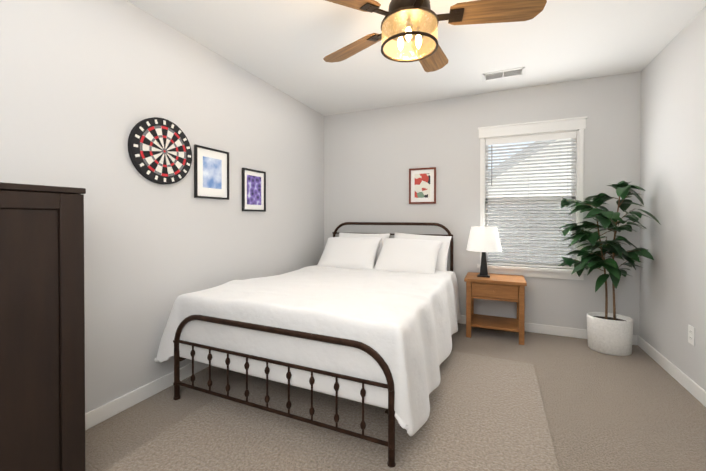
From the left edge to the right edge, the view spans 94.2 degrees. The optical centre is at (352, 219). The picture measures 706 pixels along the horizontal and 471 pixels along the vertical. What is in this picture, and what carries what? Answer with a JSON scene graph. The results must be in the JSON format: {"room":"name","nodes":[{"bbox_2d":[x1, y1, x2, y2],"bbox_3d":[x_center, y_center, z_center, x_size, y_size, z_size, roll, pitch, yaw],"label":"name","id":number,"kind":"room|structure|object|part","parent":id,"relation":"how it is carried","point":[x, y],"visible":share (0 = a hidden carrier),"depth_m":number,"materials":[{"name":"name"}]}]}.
{"room":"bedroom","nodes":[
{"label":"bedroom","id":0,"kind":"room"},
{"bbox_2d":[0,0,323,412],"bbox_3d":[-1.214,-0.092,2.415,0.120,2.430,4.170,0,0,24],"label":"wall","id":1,"kind":"structure","parent":0,"point":[86,86],"depth_m":2.03,"materials":[{"name":"grey paint"}]},
{"bbox_2d":[85,361,208,429],"bbox_3d":[-1.152,1.079,2.397,0.014,0.088,3.930,0,0,24],"label":"baseboard","id":2,"kind":"structure","parent":1,"relation":"attached to","point":[98,415],"depth_m":1.99,"materials":[{"name":"white wood"}]},
{"bbox_2d":[128,117,191,183],"bbox_3d":[-1.244,-0.445,2.147,0.036,0.428,0.428,0,0,24],"label":"dartboard","id":3,"kind":"object","parent":1,"relation":"attached to","point":[159,151],"visible":0.96,"depth_m":2.11,"materials":[{"name":"black"}]},
{"bbox_2d":[194,144,228,199],"bbox_3d":[-1.083,-0.353,2.531,0.020,0.385,0.325,0,0,24],"label":"frame","id":4,"kind":"object","parent":1,"relation":"attached to","point":[211,173],"visible":0.98,"depth_m":2.52,"materials":[{"name":"black"}]},
{"bbox_2d":[242,168,265,211],"bbox_3d":[-0.892,-0.261,2.966,0.020,0.375,0.300,0,0,24],"label":"frame","id":5,"kind":"object","parent":1,"relation":"attached to","point":[253,190],"visible":1,"depth_m":2.96,"materials":[{"name":"black"}]},
{"bbox_2d":[85,323,705,470],"bbox_3d":[0.299,1.188,1.760,3.424,0.120,4.170,0,0,24],"label":"floor","id":6,"kind":"structure","parent":0,"point":[638,409],"depth_m":1.94,"materials":[{"name":"carpet"}]},
{"bbox_2d":[0,182,85,470],"bbox_3d":[-1.452,0.506,1.020,0.540,1.255,0.841,0,0,24],"label":"dresser","id":7,"kind":"object","parent":6,"relation":"on","point":[42,370],"visible":1,"depth_m":1.19,"materials":[{"name":"brown wood"}]},
{"bbox_2d":[154,222,460,467],"bbox_3d":[-0.048,0.580,2.746,1.666,1.081,2.251,0,0,24],"label":"bed","id":8,"kind":"object","parent":6,"relation":"on","point":[369,318],"visible":1,"depth_m":1.88,"materials":[{"name":"white fabric"}]},
{"bbox_2d":[154,265,460,435],"bbox_3d":[-0.085,0.728,2.660,1.669,0.558,2.077,0,0,24],"label":"duvet","id":9,"kind":"object","parent":8,"relation":"on","point":[375,335],"depth_m":1.82,"materials":[{"name":"white fabric"}]},
{"bbox_2d":[317,237,381,268],"bbox_3d":[-0.045,0.370,3.549,0.700,0.194,0.500,-1,44,22],"label":"pillow","id":10,"kind":"object","parent":8,"relation":"on","point":[339,252],"depth_m":3.46,"materials":[{"name":"white fabric"}]},
{"bbox_2d":[339,233,389,264],"bbox_3d":[0.086,0.350,3.735,0.680,0.460,0.161,0,-28,24],"label":"pillow","id":11,"kind":"object","parent":8,"relation":"on","point":[382,235],"depth_m":3.71,"materials":[{"name":"white fabric"}]},
{"bbox_2d":[374,238,441,273],"bbox_3d":[0.542,0.379,3.282,0.660,0.193,0.500,2,45,25],"label":"pillow","id":12,"kind":"object","parent":8,"relation":"on","point":[402,256],"depth_m":3.20,"materials":[{"name":"white fabric"}]},
{"bbox_2d":[394,232,451,271],"bbox_3d":[0.698,0.350,3.462,0.660,0.460,0.166,3,-26,25],"label":"pillow","id":13,"kind":"object","parent":8,"relation":"on","point":[441,263],"depth_m":3.40,"materials":[{"name":"white fabric"}]},
{"bbox_2d":[103,351,558,470],"bbox_3d":[0.001,1.122,1.683,1.860,0.012,2.650,0,0,24],"label":"rug","id":14,"kind":"object","parent":6,"relation":"on","point":[487,413],"visible":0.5,"depth_m":1.71,"materials":[{"name":"beige carpet"}]},
{"bbox_2d":[464,272,526,344],"bbox_3d":[1.375,0.837,3.185,0.523,0.560,0.411,0,0,24],"label":"nightstand","id":15,"kind":"object","parent":6,"relation":"on","point":[504,287],"visible":1,"depth_m":3.06,"materials":[{"name":"brown wood"}]},
{"bbox_2d":[466,227,501,277],"bbox_3d":[1.280,0.314,3.207,0.324,0.484,0.324,0,0,24],"label":"lamp","id":16,"kind":"object","parent":15,"relation":"on","point":[483,240],"visible":1,"depth_m":3.10,"materials":[{"name":"black"}]},
{"bbox_2d":[558,181,660,355],"bbox_3d":[2.091,0.395,2.754,0.637,1.450,0.520,0,0,24],"label":"plant","id":17,"kind":"object","parent":6,"relation":"on","point":[610,333],"visible":1,"depth_m":2.74,"materials":[{"name":"green plant"}]},
{"bbox_2d":[127,0,705,115],"bbox_3d":[0.299,-1.362,1.741,3.424,0.120,4.170,0,0,24],"label":"ceiling","id":18,"kind":"structure","parent":0,"point":[286,46],"depth_m":2.45,"materials":[{"name":"white paint"}]},
{"bbox_2d":[323,0,546,71],"bbox_3d":[0.328,-1.103,1.778,1.277,0.397,1.242,0,0,24],"label":"fan","id":19,"kind":"object","parent":18,"relation":"hanging from","point":[415,22],"visible":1,"depth_m":1.70,"materials":[{"name":"brown wood"}]},
{"bbox_3d":[0.034,-1.062,2.016,0.570,0.015,0.170,0,14,46],"label":"blade","id":20,"kind":"part","parent":19,"relation":"part of","materials":[{"name":"brown wood"}]},
{"bbox_3d":[-0.042,-1.058,1.576,0.570,0.015,0.170,0,13,-26],"label":"blade","id":21,"kind":"part","parent":19,"relation":"part of","materials":[{"name":"brown wood"}]},
{"bbox_3d":[0.353,-1.057,1.367,0.170,0.015,0.570,13,-1,-8],"label":"blade","id":22,"kind":"part","parent":19,"relation":"part of","materials":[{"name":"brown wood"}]},
{"bbox_3d":[0.477,-1.062,2.079,0.170,0.015,0.570,-14,-6,27],"label":"blade","id":23,"kind":"part","parent":19,"relation":"part of","materials":[{"name":"brown wood"}]},
{"bbox_3d":[0.673,-1.059,1.678,0.570,0.015,0.170,0,-13,10],"label":"blade","id":24,"kind":"part","parent":19,"relation":"part of","materials":[{"name":"brown wood"}]},
{"bbox_2d":[483,67,524,80],"bbox_3d":[1.354,-1.306,2.954,0.340,0.009,0.170,0,0,24],"label":"ceiling vent","id":25,"kind":"object","parent":18,"relation":"in","point":[508,73],"visible":1,"depth_m":2.95,"materials":[{"name":"white metal"}]},
{"bbox_2d":[324,71,640,335],"bbox_3d":[1.114,-0.101,3.604,3.184,2.430,0.120,0,0,24],"label":"wall","id":26,"kind":"structure","parent":0,"point":[372,157],"depth_m":3.48,"materials":[{"name":"grey paint"}]},
{"bbox_2d":[409,167,435,203],"bbox_3d":[0.776,-0.376,3.672,0.300,0.400,0.020,0,0,24],"label":"frame","id":27,"kind":"object","parent":26,"relation":"attached to","point":[422,185],"visible":1,"depth_m":3.67,"materials":[{"name":"brown wood"}]},
{"bbox_2d":[477,116,586,279],"bbox_3d":[1.760,-0.196,3.289,0.950,1.525,0.165,0,0,24],"label":"window","id":28,"kind":"structure","parent":26,"relation":"in","point":[578,124],"depth_m":3.28,"materials":[{"name":"white"}]},
{"bbox_2d":[485,131,576,268],"bbox_3d":[1.760,-0.184,3.289,0.798,1.304,0.064,0,0,24],"label":"window blinds","id":29,"kind":"object","parent":28,"relation":"attached to","point":[540,137],"visible":0.85,"depth_m":3.27,"materials":[{"name":"white plastic"}]},
{"bbox_2d":[457,315,637,344],"bbox_3d":[1.087,1.071,3.551,3.156,0.088,0.014,0,0,24],"label":"baseboard","id":30,"kind":"structure","parent":26,"relation":"attached to","point":[557,330],"depth_m":3.16,"materials":[{"name":"white wood"}]},
{"bbox_2d":[639,6,705,390],"bbox_3d":[1.811,-0.082,1.086,0.120,2.430,4.170,0,0,24],"label":"wall","id":31,"kind":"structure","parent":0,"point":[672,304],"depth_m":2.32,"materials":[{"name":"grey paint"}]},
{"bbox_2d":[638,335,705,406],"bbox_3d":[1.750,1.089,1.121,0.014,0.088,3.930,0,0,24],"label":"baseboard","id":32,"kind":"structure","parent":31,"relation":"attached to","point":[692,387],"depth_m":2.30,"materials":[{"name":"white wood"}]},
{"bbox_2d":[688,324,694,345],"bbox_3d":[2.197,0.750,2.129,0.008,0.116,0.072,0,0,24],"label":"electrical outlet plate","id":33,"kind":"object","parent":31,"relation":"attached to","point":[691,334],"visible":1,"depth_m":2.12,"materials":[{"name":"white plastic"}]},
{"label":"outside","id":34,"kind":"structure","parent":0,"visible":0},
{"bbox_2d":[488,139,570,262],"bbox_3d":[4.024,-1.642,6.715,14.106,8.936,0.422,0,0,24],"label":"house","id":35,"kind":"structure","parent":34,"point":[546,245],"depth_m":6.98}
]}

